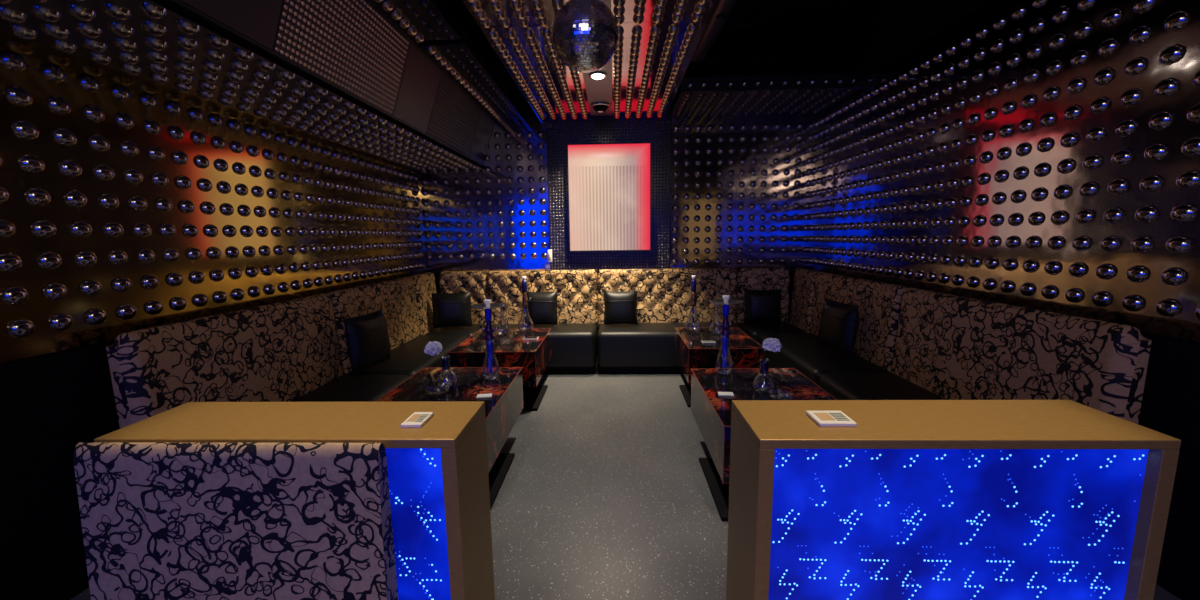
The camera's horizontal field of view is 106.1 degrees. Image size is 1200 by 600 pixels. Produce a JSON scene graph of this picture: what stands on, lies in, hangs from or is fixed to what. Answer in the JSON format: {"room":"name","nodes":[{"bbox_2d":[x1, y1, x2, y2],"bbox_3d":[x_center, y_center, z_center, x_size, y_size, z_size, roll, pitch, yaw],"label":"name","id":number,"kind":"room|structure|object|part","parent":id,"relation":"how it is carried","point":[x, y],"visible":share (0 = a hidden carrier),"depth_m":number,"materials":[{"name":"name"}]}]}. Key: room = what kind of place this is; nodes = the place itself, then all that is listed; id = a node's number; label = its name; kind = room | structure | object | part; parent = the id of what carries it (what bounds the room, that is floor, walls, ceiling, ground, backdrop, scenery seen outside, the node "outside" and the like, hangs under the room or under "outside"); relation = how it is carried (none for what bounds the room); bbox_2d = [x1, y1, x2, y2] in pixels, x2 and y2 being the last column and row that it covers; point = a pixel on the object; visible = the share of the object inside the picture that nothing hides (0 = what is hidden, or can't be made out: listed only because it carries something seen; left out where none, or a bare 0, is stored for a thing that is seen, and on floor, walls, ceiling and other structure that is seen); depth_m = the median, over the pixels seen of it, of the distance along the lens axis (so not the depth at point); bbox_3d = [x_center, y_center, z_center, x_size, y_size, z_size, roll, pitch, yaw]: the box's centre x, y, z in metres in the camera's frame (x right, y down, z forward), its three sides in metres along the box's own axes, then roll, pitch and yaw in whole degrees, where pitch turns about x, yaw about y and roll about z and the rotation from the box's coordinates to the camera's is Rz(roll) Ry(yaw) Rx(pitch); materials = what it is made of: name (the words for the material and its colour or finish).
{"room":"bar","nodes":[
{"label":"bar","id":0,"kind":"room"},
{"bbox_2d":[0,31,425,599],"bbox_3d":[-2.147,-0.633,3.024,0.162,3.300,4.330,-1,8,2],"label":"wall","id":1,"kind":"structure","parent":0,"point":[129,203],"depth_m":1.96,"materials":[{"name":"gold"}]},
{"bbox_3d":[-2.090,-0.839,2.978,0.042,1.720,4.300,-1,8,2],"label":"stud panel","id":2,"kind":"part","parent":1,"relation":"part of","materials":[{"name":"brown metal"}]},
{"bbox_2d":[0,0,876,171],"bbox_3d":[0.017,-1.501,0.947,10.000,1.255,8.300,-1,8,2],"label":"ceiling","id":3,"kind":"structure","parent":0,"point":[409,83],"depth_m":2.83,"materials":[{"name":"black"}]},
{"bbox_3d":[-1.344,-1.254,1.642,0.160,0.442,0.520,-1,8,2],"label":"soffit panel","id":4,"kind":"part","parent":3,"relation":"part of","materials":[{"name":"grey"}]},
{"bbox_3d":[-1.317,-1.366,2.429,0.165,0.442,1.050,-1,8,2],"label":"soffit panel","id":5,"kind":"part","parent":3,"relation":"part of","materials":[{"name":"grey"}]},
{"bbox_3d":[-1.086,-1.611,2.209,0.315,0.102,1.480,-1,8,2],"label":"mirror panel","id":6,"kind":"part","parent":3,"relation":"part of","materials":[{"name":"black mirror"}]},
{"bbox_3d":[-1.294,-1.479,3.215,0.160,0.442,0.520,-1,8,2],"label":"soffit panel","id":7,"kind":"part","parent":3,"relation":"part of","materials":[{"name":"grey"}]},
{"bbox_3d":[-1.269,-1.590,3.997,0.160,0.442,1.040,-1,8,2],"label":"soffit panel","id":8,"kind":"part","parent":3,"relation":"part of","materials":[{"name":"black"}]},
{"bbox_3d":[-1.030,-1.865,3.986,0.315,0.102,1.950,-1,8,2],"label":"mirror panel","id":9,"kind":"part","parent":3,"relation":"part of","materials":[{"name":"black mirror"}]},
{"bbox_3d":[-1.246,-1.698,4.754,0.160,0.442,0.470,-1,8,2],"label":"soffit panel","id":10,"kind":"part","parent":3,"relation":"part of","materials":[{"name":"black"}]},
{"bbox_3d":[-0.475,-1.600,2.066,0.575,0.102,1.390,-1,8,2],"label":"mirror panel","id":11,"kind":"part","parent":3,"relation":"part of","materials":[{"name":"brown mirror"}]},
{"bbox_3d":[-0.431,-1.796,3.443,0.575,0.102,1.374,-1,8,2],"label":"mirror panel","id":12,"kind":"part","parent":3,"relation":"part of","materials":[{"name":"brown mirror"}]},
{"bbox_3d":[-0.397,-1.952,4.532,0.575,0.102,0.804,-1,8,2],"label":"mirror panel","id":13,"kind":"part","parent":3,"relation":"part of","materials":[{"name":"brown mirror"}]},
{"bbox_2d":[551,0,618,72],"bbox_3d":[-0.071,-1.338,2.105,0.316,0.504,0.316,-1,8,2],"label":"disco ball","id":14,"kind":"object","parent":3,"relation":"hanging from","point":[585,34],"visible":1,"depth_m":2.02,"materials":[{"name":"grey metal"}]},
{"bbox_2d":[589,72,606,79],"bbox_3d":[-0.017,-1.812,3.663,0.150,0.028,0.150,-1,8,2],"label":"recessed light","id":15,"kind":"object","parent":3,"relation":"in","point":[597,75],"visible":1,"depth_m":3.63,"materials":[{"name":"silver metal"}]},
{"bbox_3d":[-0.017,-1.812,3.663,0.104,0.028,0.104,-1,8,2],"label":"bulb","id":16,"kind":"part","parent":15,"relation":"part of","materials":[{"name":"white glass"}]},
{"bbox_2d":[590,102,609,112],"bbox_3d":[0.005,-1.908,4.498,0.200,0.074,0.200,-1,8,2],"label":"ceiling spotlight","id":17,"kind":"object","parent":3,"relation":"attached to","point":[600,107],"visible":1,"depth_m":4.45,"materials":[{"name":"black metal"}]},
{"bbox_3d":[0.417,-1.959,4.504,0.585,0.102,0.808,-1,8,2],"label":"mirror panel","id":18,"kind":"part","parent":3,"relation":"part of","materials":[{"name":"brown metal"}]},
{"bbox_3d":[0.383,-1.804,3.416,0.585,0.102,1.387,-1,8,2],"label":"mirror panel","id":19,"kind":"part","parent":3,"relation":"part of","materials":[{"name":"brown metal"}]},
{"bbox_3d":[0.340,-1.607,2.035,0.585,0.102,1.397,-1,8,2],"label":"mirror panel","id":20,"kind":"part","parent":3,"relation":"part of","materials":[{"name":"brown metal"}]},
{"bbox_2d":[691,0,737,61],"bbox_3d":[0.818,-1.900,2.128,0.192,0.192,3.601,-1,8,1],"label":"flexible duct","id":21,"kind":"object","parent":3,"relation":"attached to","point":[714,26],"visible":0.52,"depth_m":3.29,"materials":[{"name":"grey metal"}]},
{"bbox_3d":[1.533,-1.969,4.466,1.567,0.102,0.810,-1,8,2],"label":"mirror panel","id":22,"kind":"part","parent":3,"relation":"part of","materials":[{"name":"black plastic"}]},
{"bbox_2d":[419,54,816,334],"bbox_3d":[0.159,-0.964,5.123,10.000,3.300,0.180,-1,8,2],"label":"wall","id":23,"kind":"structure","parent":0,"point":[728,191],"depth_m":5.02,"materials":[{"name":"black"}]},
{"bbox_3d":[-1.312,-1.149,5.082,1.465,1.720,0.060,-1,8,2],"label":"stud panel","id":24,"kind":"part","parent":23,"relation":"part of","materials":[{"name":"grey mirror"}]},
{"bbox_2d":[547,250,551,261],"bbox_3d":[-0.571,-0.501,5.140,0.052,0.140,0.022,-1,8,2],"label":"wall switch","id":25,"kind":"object","parent":23,"relation":"attached to","point":[549,251],"visible":1,"depth_m":5.13,"materials":[{"name":"white plastic"}]},
{"bbox_3d":[0.109,-0.867,5.090,1.360,2.320,0.036,-1,8,2],"label":"fine stud panel","id":26,"kind":"part","parent":23,"relation":"part of","materials":[{"name":"black plastic"}]},
{"bbox_2d":[567,142,650,250],"bbox_3d":[0.106,-1.131,5.010,0.912,1.164,0.049,-1,8,2],"label":"wall panel","id":27,"kind":"object","parent":23,"relation":"attached to","point":[609,184],"visible":1,"depth_m":4.99,"materials":[{"name":"white"}]},
{"bbox_3d":[1.558,-1.176,4.988,1.539,1.720,0.060,-1,8,2],"label":"stud panel","id":28,"kind":"part","parent":23,"relation":"part of","materials":[{"name":"grey mirror"}]},
{"bbox_2d":[71,374,1179,599],"bbox_3d":[0.056,1.293,1.345,10.000,0.100,8.300,-1,8,2],"label":"floor","id":29,"kind":"structure","parent":0,"point":[604,493],"depth_m":2.43,"materials":[{"name":"grey stone"}]},
{"bbox_2d":[73,442,398,599],"bbox_3d":[-0.961,0.854,0.963,0.800,0.905,0.575,-1,8,2],"label":"sofa","id":30,"kind":"object","parent":29,"relation":"on","point":[160,520],"visible":1,"depth_m":1.17,"materials":[{"name":"beige fabric"}]},
{"bbox_2d":[106,293,408,428],"bbox_3d":[-1.695,0.560,2.604,0.630,1.045,1.390,-1,8,2],"label":"sofa","id":31,"kind":"object","parent":29,"relation":"on","point":[285,351],"visible":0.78,"depth_m":2.41,"materials":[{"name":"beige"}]},
{"bbox_3d":[-1.667,0.819,2.640,0.580,0.380,1.378,-1,8,2],"label":"seat","id":32,"kind":"part","parent":31,"relation":"part of","materials":[{"name":"black leather"}]},
{"bbox_2d":[94,401,494,599],"bbox_3d":[-0.858,0.794,1.391,0.980,0.900,0.275,-1,8,2],"label":"divider","id":33,"kind":"object","parent":29,"relation":"on","point":[438,477],"visible":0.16,"depth_m":1.26,"materials":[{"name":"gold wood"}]},
{"bbox_2d":[401,412,433,427],"bbox_3d":[-0.523,0.343,1.293,0.058,0.011,0.092,-1,8,2],"label":"menu card","id":34,"kind":"object","parent":33,"relation":"on","point":[417,419],"visible":1,"depth_m":1.28,"materials":[{"name":"white paper"}]},
{"bbox_2d":[406,414,428,421],"bbox_3d":[-0.522,0.338,1.292,0.044,0.001,0.053,-1,8,2],"label":"print","id":35,"kind":"object","parent":34,"relation":"on","point":[414,417],"depth_m":1.29,"materials":[{"name":"orange"}]},
{"bbox_3d":[-0.861,0.781,1.287,0.900,0.794,0.012,-1,8,2],"label":"lit panel","id":36,"kind":"part","parent":33,"relation":"part of","materials":[{"name":"blue glass"}]},
{"bbox_2d":[328,277,468,376],"bbox_3d":[-1.653,0.367,3.950,0.630,1.045,1.310,-1,8,2],"label":"sofa","id":37,"kind":"object","parent":29,"relation":"on","point":[396,297],"visible":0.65,"depth_m":3.85,"materials":[{"name":"black"}]},
{"bbox_2d":[344,309,390,374],"bbox_3d":[-1.728,0.302,3.372,0.162,0.404,0.427,1,8,11],"label":"cushion","id":38,"kind":"object","parent":37,"relation":"on","point":[367,336],"visible":1,"depth_m":3.27,"materials":[{"name":"black leather"}]},
{"bbox_3d":[-1.905,0.172,3.930,0.130,0.645,1.310,-1,8,2],"label":"backrest","id":39,"kind":"part","parent":37,"relation":"part of","materials":[{"name":"beige fabric"}]},
{"bbox_3d":[-1.624,0.627,3.986,0.580,0.380,1.298,-1,8,2],"label":"seat","id":40,"kind":"part","parent":37,"relation":"part of","materials":[{"name":"black leather"}]},
{"bbox_2d":[375,367,523,509],"bbox_3d":[-0.920,0.799,2.776,0.715,0.500,0.992,-1,8,2],"label":"table","id":41,"kind":"object","parent":29,"relation":"on","point":[503,409],"visible":0.4,"depth_m":2.77,"materials":[{"name":"black stone"}]},
{"bbox_2d":[437,355,456,387],"bbox_3d":[-0.956,0.445,2.812,0.120,0.190,0.119,-1,8,2],"label":"bud vase","id":42,"kind":"object","parent":41,"relation":"on","point":[445,361],"visible":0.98,"depth_m":2.79,"materials":[{"name":"clear glass"}]},
{"bbox_2d":[424,341,446,370],"bbox_3d":[-1.030,0.349,2.800,0.111,0.187,0.110,-8,11,-42],"label":"flower","id":43,"kind":"object","parent":42,"relation":"in","point":[432,348],"visible":1,"depth_m":2.77,"materials":[{"name":"white plant"}]},
{"bbox_3d":[-0.922,0.700,2.762,0.715,0.300,0.992,-1,8,2],"label":"edge trim","id":44,"kind":"part","parent":41,"relation":"part of","materials":[{"name":"red glass"}]},
{"bbox_2d":[476,393,491,398],"bbox_3d":[-0.674,0.559,2.628,0.085,0.009,0.055,-2,8,-7],"label":"card","id":45,"kind":"object","parent":41,"relation":"on","point":[490,394],"visible":1,"depth_m":2.61,"materials":[{"name":"white paper"}]},
{"bbox_2d":[477,393,491,396],"bbox_3d":[-0.674,0.555,2.627,0.080,0.001,0.051,-2,8,-7],"label":"print","id":46,"kind":"object","parent":45,"relation":"on","point":[479,395],"depth_m":2.62,"materials":[{"name":"white paper"}]},
{"bbox_2d":[471,299,503,379],"bbox_3d":[-0.721,0.256,2.945,0.212,0.520,0.212,-1,8,2],"label":"hookah","id":47,"kind":"object","parent":41,"relation":"on","point":[488,306],"visible":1,"depth_m":2.93,"materials":[{"name":"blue glass"}]},
{"bbox_2d":[471,303,503,308],"bbox_3d":[-0.724,0.043,2.914,0.212,0.015,0.212,-1,8,2],"label":"tray","id":48,"kind":"object","parent":47,"relation":"on","point":[486,305],"depth_m":2.92,"materials":[{"name":"silver metal"}]},
{"bbox_2d":[484,299,490,306],"bbox_3d":[-0.725,0.023,2.912,0.046,0.048,0.046,-1,8,2],"label":"bowl","id":49,"kind":"object","parent":47,"relation":"on","point":[487,301],"depth_m":2.90,"materials":[{"name":"white ceramic"}]},
{"bbox_3d":[-0.724,0.094,2.922,0.044,0.088,0.044,-1,8,2],"label":"stem","id":50,"kind":"part","parent":47,"relation":"part of","materials":[{"name":"blue glass"}]},
{"bbox_3d":[-0.720,0.384,2.963,0.116,0.262,0.116,-1,8,2],"label":"glass","id":51,"kind":"part","parent":47,"relation":"part of","materials":[{"name":"clear glass"}]},
{"bbox_3d":[-0.922,1.060,2.641,0.713,0.022,0.650,-1,8,2],"label":"plate","id":52,"kind":"part","parent":41,"relation":"part of","materials":[{"name":"black metal"}]},
{"bbox_2d":[410,271,488,336],"bbox_3d":[-1.610,0.229,4.919,0.655,1.045,0.630,-1,8,2],"label":"sofa","id":53,"kind":"object","parent":29,"relation":"on","point":[475,282],"visible":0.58,"depth_m":5.06,"materials":[{"name":"beige fabric"}]},
{"bbox_3d":[-1.877,0.041,4.845,0.130,0.645,0.520,-1,8,2],"label":"backrest","id":54,"kind":"part","parent":53,"relation":"part of","materials":[{"name":"beige fabric"}]},
{"bbox_2d":[431,292,471,327],"bbox_3d":[-1.586,0.107,4.835,0.405,0.374,0.160,-3,8,-12],"label":"cushion","id":55,"kind":"object","parent":53,"relation":"on","point":[449,309],"visible":1,"depth_m":4.78,"materials":[{"name":"black leather"}]},
{"bbox_3d":[-1.552,0.493,4.920,0.533,0.380,0.560,-1,8,2],"label":"seat","id":56,"kind":"part","parent":53,"relation":"part of","materials":[{"name":"black leather"}]},
{"bbox_3d":[-1.550,-0.005,5.137,0.545,0.645,0.130,-1,8,2],"label":"backrest","id":57,"kind":"part","parent":53,"relation":"part of","materials":[{"name":"beige fabric"}]},
{"bbox_2d":[448,328,551,410],"bbox_3d":[-0.861,0.604,4.146,0.717,0.500,0.922,-1,8,2],"label":"table","id":58,"kind":"object","parent":29,"relation":"on","point":[534,356],"visible":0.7,"depth_m":3.79,"materials":[{"name":"black stone"}]},
{"bbox_2d":[496,314,508,334],"bbox_3d":[-0.928,0.180,4.279,0.121,0.300,0.121,-3,8,-13],"label":"glass decanter","id":59,"kind":"object","parent":58,"relation":"on","point":[503,314],"visible":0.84,"depth_m":4.29,"materials":[{"name":"clear glass"}]},
{"bbox_2d":[500,338,514,343],"bbox_3d":[-0.812,0.356,3.957,0.129,0.040,0.129,-5,9,-26],"label":"glass ashtray","id":60,"kind":"object","parent":58,"relation":"on","point":[503,342],"visible":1,"depth_m":3.94,"materials":[{"name":"clear glass"}]},
{"bbox_2d":[518,276,533,330],"bbox_3d":[-0.739,0.036,4.445,0.156,0.535,0.156,-1,8,2],"label":"hookah","id":61,"kind":"object","parent":58,"relation":"on","point":[525,300],"visible":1,"depth_m":4.42,"materials":[{"name":"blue glass"}]},
{"bbox_3d":[-0.742,-0.133,4.421,0.052,0.115,0.052,-1,8,2],"label":"stem","id":62,"kind":"part","parent":61,"relation":"part of","materials":[{"name":"blue glass"}]},
{"bbox_3d":[-0.737,0.177,4.465,0.156,0.250,0.156,-1,8,2],"label":"glass","id":63,"kind":"part","parent":61,"relation":"part of","materials":[{"name":"clear glass"}]},
{"bbox_2d":[523,337,538,339],"bbox_3d":[-0.628,0.348,4.092,0.130,0.013,0.085,-1,8,2],"label":"card holder","id":64,"kind":"object","parent":58,"relation":"on","point":[524,338],"visible":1,"depth_m":4.06,"materials":[{"name":"white plastic"}]},
{"bbox_3d":[-0.863,0.865,4.011,0.715,0.022,0.580,-1,8,2],"label":"plate","id":65,"kind":"part","parent":58,"relation":"part of","materials":[{"name":"black metal"}]},
{"bbox_2d":[487,270,597,373],"bbox_3d":[-0.655,0.220,4.888,1.245,1.045,0.630,-1,8,2],"label":"sofa","id":66,"kind":"object","parent":29,"relation":"on","point":[574,338],"visible":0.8,"depth_m":5.04,"materials":[{"name":"black"}]},
{"bbox_2d":[526,291,557,324],"bbox_3d":[-0.638,0.092,4.920,0.356,0.364,0.158,-1,8,2],"label":"cushion","id":67,"kind":"object","parent":66,"relation":"on","point":[542,306],"visible":0.91,"depth_m":4.86,"materials":[{"name":"black leather"}]},
{"bbox_3d":[-0.650,-0.013,5.107,1.245,0.645,0.130,-1,8,2],"label":"backrest","id":68,"kind":"part","parent":66,"relation":"part of","materials":[{"name":"beige fabric"}]},
{"bbox_3d":[-0.652,0.483,4.900,1.233,0.380,0.580,-1,8,2],"label":"seat","id":69,"kind":"part","parent":66,"relation":"part of","materials":[{"name":"black leather"}]},
{"bbox_2d":[597,268,748,373],"bbox_3d":[0.749,0.207,4.842,1.555,1.045,0.630,-1,8,2],"label":"sofa","id":70,"kind":"object","parent":29,"relation":"on","point":[647,346],"visible":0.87,"depth_m":4.99,"materials":[{"name":"black"}]},
{"bbox_2d":[604,291,636,324],"bbox_3d":[0.224,0.084,4.891,0.366,0.364,0.158,-1,8,2],"label":"cushion","id":71,"kind":"object","parent":70,"relation":"on","point":[620,307],"visible":1,"depth_m":4.83,"materials":[{"name":"black leather"}]},
{"bbox_3d":[0.754,-0.026,5.061,1.555,0.645,0.130,-1,8,2],"label":"backrest","id":72,"kind":"part","parent":70,"relation":"part of","materials":[{"name":"beige fabric"}]},
{"bbox_3d":[0.752,0.470,4.854,1.543,0.380,0.580,-1,8,2],"label":"seat","id":73,"kind":"part","parent":70,"relation":"part of","materials":[{"name":"black leather"}]},
{"bbox_2d":[675,327,764,406],"bbox_3d":[1.045,0.581,4.118,0.614,0.500,0.852,-1,8,2],"label":"table","id":74,"kind":"object","parent":29,"relation":"on","point":[690,352],"visible":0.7,"depth_m":3.75,"materials":[{"name":"black stone"}]},
{"bbox_3d":[1.043,0.842,3.983,0.612,0.022,0.510,-1,8,2],"label":"plate","id":75,"kind":"part","parent":74,"relation":"part of","materials":[{"name":"black metal"}]},
{"bbox_2d":[685,275,700,331],"bbox_3d":[0.895,0.030,4.322,0.156,0.535,0.156,-9,11,-43],"label":"hookah","id":76,"kind":"object","parent":74,"relation":"on","point":[693,299],"visible":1,"depth_m":4.30,"materials":[{"name":"blue glass"}]},
{"bbox_3d":[0.897,0.171,4.342,0.156,0.250,0.156,-9,11,-43],"label":"glass","id":77,"kind":"part","parent":76,"relation":"part of","materials":[{"name":"clear glass"}]},
{"bbox_3d":[0.892,-0.138,4.298,0.052,0.115,0.052,-9,11,-43],"label":"stem","id":78,"kind":"part","parent":76,"relation":"part of","materials":[{"name":"blue glass"}]},
{"bbox_2d":[701,341,715,343],"bbox_3d":[0.931,0.360,3.862,0.110,0.011,0.070,-1,8,2],"label":"card holder","id":79,"kind":"object","parent":74,"relation":"on","point":[703,342],"visible":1,"depth_m":3.83,"materials":[{"name":"white plastic"}]},
{"bbox_2d":[691,368,836,520],"bbox_3d":[0.972,0.787,2.677,0.710,0.500,0.957,-1,8,2],"label":"table","id":80,"kind":"object","parent":29,"relation":"on","point":[711,412],"visible":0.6,"depth_m":2.66,"materials":[{"name":"black stone"}]},
{"bbox_3d":[0.970,1.048,2.542,0.708,0.022,0.615,-1,8,2],"label":"plate","id":81,"kind":"part","parent":80,"relation":"part of","materials":[{"name":"black metal"}]},
{"bbox_2d":[709,295,742,374],"bbox_3d":[0.828,0.229,2.983,0.212,0.520,0.212,-4,9,-21],"label":"hookah","id":82,"kind":"object","parent":80,"relation":"on","point":[725,302],"visible":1,"depth_m":2.96,"materials":[{"name":"blue glass"}]},
{"bbox_3d":[0.829,0.357,3.001,0.116,0.262,0.116,-4,9,-21],"label":"glass","id":83,"kind":"part","parent":82,"relation":"part of","materials":[{"name":"clear glass"}]},
{"bbox_3d":[0.825,0.067,2.960,0.044,0.088,0.044,-4,9,-21],"label":"stem","id":84,"kind":"part","parent":82,"relation":"part of","materials":[{"name":"blue glass"}]},
{"bbox_2d":[709,299,742,304],"bbox_3d":[0.825,0.016,2.953,0.212,0.015,0.212,-4,9,-21],"label":"tray","id":85,"kind":"object","parent":82,"relation":"on","point":[716,301],"depth_m":2.95,"materials":[{"name":"silver metal"}]},
{"bbox_2d":[723,295,729,302],"bbox_3d":[0.824,-0.004,2.950,0.046,0.048,0.046,-4,9,-21],"label":"bowl","id":86,"kind":"object","parent":82,"relation":"on","point":[725,297],"depth_m":2.94,"materials":[{"name":"white ceramic"}]},
{"bbox_2d":[718,392,733,396],"bbox_3d":[0.726,0.543,2.602,0.085,0.009,0.055,0,8,8],"label":"card","id":87,"kind":"object","parent":80,"relation":"on","point":[728,394],"visible":1,"depth_m":2.58,"materials":[{"name":"white paper"}]},
{"bbox_2d":[718,392,732,394],"bbox_3d":[0.726,0.539,2.601,0.080,0.001,0.051,0,8,8],"label":"print","id":88,"kind":"object","parent":87,"relation":"on","point":[719,393],"depth_m":2.60,"materials":[{"name":"white paper"}]},
{"bbox_2d":[753,358,773,392],"bbox_3d":[0.962,0.442,2.645,0.120,0.190,0.119,-1,8,2],"label":"bud vase","id":89,"kind":"object","parent":80,"relation":"on","point":[764,365],"visible":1,"depth_m":2.62,"materials":[{"name":"clear glass"}]},
{"bbox_2d":[762,338,781,374],"bbox_3d":[0.998,0.329,2.628,0.110,0.217,0.105,-1,8,2],"label":"flower","id":90,"kind":"object","parent":89,"relation":"in","point":[771,344],"visible":1,"depth_m":2.59,"materials":[{"name":"white plant"}]},
{"bbox_2d":[736,267,818,342],"bbox_3d":[1.871,0.197,4.805,0.680,1.045,0.630,-1,8,2],"label":"sofa","id":91,"kind":"object","parent":29,"relation":"on","point":[804,284],"visible":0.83,"depth_m":4.89,"materials":[{"name":"beige fabric"}]},
{"bbox_2d":[744,289,781,323],"bbox_3d":[1.734,0.070,4.806,0.386,0.364,0.160,0,8,6],"label":"cushion","id":92,"kind":"object","parent":91,"relation":"on","point":[761,306],"visible":1,"depth_m":4.75,"materials":[{"name":"black leather"}]},
{"bbox_3d":[1.821,-0.036,5.026,0.570,0.645,0.130,-1,8,2],"label":"backrest","id":93,"kind":"part","parent":91,"relation":"part of","materials":[{"name":"beige fabric"}]},
{"bbox_3d":[1.818,0.462,4.809,0.558,0.380,0.560,-1,8,2],"label":"seat","id":94,"kind":"part","parent":91,"relation":"part of","materials":[{"name":"black leather"}]},
{"bbox_3d":[2.141,0.004,4.713,0.130,0.645,0.520,-1,8,2],"label":"backrest","id":95,"kind":"part","parent":91,"relation":"part of","materials":[{"name":"beige fabric"}]},
{"bbox_2d":[759,272,906,384],"bbox_3d":[1.865,0.335,3.834,0.630,1.045,1.310,-1,8,2],"label":"sofa","id":96,"kind":"object","parent":29,"relation":"on","point":[879,303],"visible":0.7,"depth_m":3.50,"materials":[{"name":"black"}]},
{"bbox_3d":[1.844,0.595,3.872,0.580,0.380,1.298,-1,8,2],"label":"seat","id":97,"kind":"part","parent":96,"relation":"part of","materials":[{"name":"black leather"}]},
{"bbox_2d":[818,298,858,357],"bbox_3d":[1.912,0.214,3.629,0.167,0.404,0.427,-2,8,-9],"label":"cushion","id":98,"kind":"object","parent":96,"relation":"on","point":[838,326],"visible":1,"depth_m":3.52,"materials":[{"name":"black leather"}]},
{"bbox_3d":[2.112,0.135,3.798,0.130,0.645,1.310,-1,8,2],"label":"backrest","id":99,"kind":"part","parent":96,"relation":"part of","materials":[{"name":"beige fabric"}]},
{"bbox_2d":[726,400,1180,599],"bbox_3d":[0.935,0.777,1.335,1.034,0.900,0.280,-1,8,2],"label":"divider","id":100,"kind":"object","parent":29,"relation":"on","point":[919,499],"visible":1,"depth_m":1.20,"materials":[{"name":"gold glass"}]},
{"bbox_2d":[806,411,856,426],"bbox_3d":[0.645,0.331,1.262,0.100,0.011,0.092,-1,8,2],"label":"menu card","id":101,"kind":"object","parent":100,"relation":"on","point":[821,418],"visible":1,"depth_m":1.25,"materials":[{"name":"white paper"}]},
{"bbox_2d":[814,413,849,420],"bbox_3d":[0.647,0.326,1.260,0.076,0.001,0.053,-1,8,2],"label":"print","id":102,"kind":"object","parent":101,"relation":"on","point":[817,416],"depth_m":1.25,"materials":[{"name":"orange"}]},
{"bbox_3d":[0.931,0.765,1.228,0.954,0.794,0.012,-1,8,2],"label":"lit panel","id":103,"kind":"part","parent":100,"relation":"part of","materials":[{"name":"blue glass"}]},
{"bbox_2d":[818,288,1151,423],"bbox_3d":[1.823,0.527,2.489,0.630,1.045,1.390,-1,8,2],"label":"sofa","id":104,"kind":"object","parent":29,"relation":"on","point":[948,346],"visible":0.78,"depth_m":2.27,"materials":[{"name":"black"}]},
{"bbox_3d":[1.801,0.787,2.527,0.580,0.380,1.378,-1,8,2],"label":"seat","id":105,"kind":"part","parent":104,"relation":"part of","materials":[{"name":"black leather"}]},
{"bbox_2d":[806,0,1199,599],"bbox_3d":[2.299,-0.674,2.878,0.162,3.300,4.330,-1,8,2],"label":"wall","id":106,"kind":"structure","parent":0,"point":[1044,155],"depth_m":2.29,"materials":[{"name":"gold"}]},
{"bbox_3d":[2.235,-0.879,2.836,0.042,1.720,4.300,-1,8,2],"label":"stud panel","id":107,"kind":"part","parent":106,"relation":"part of","materials":[{"name":"grey mirror"}]}
]}

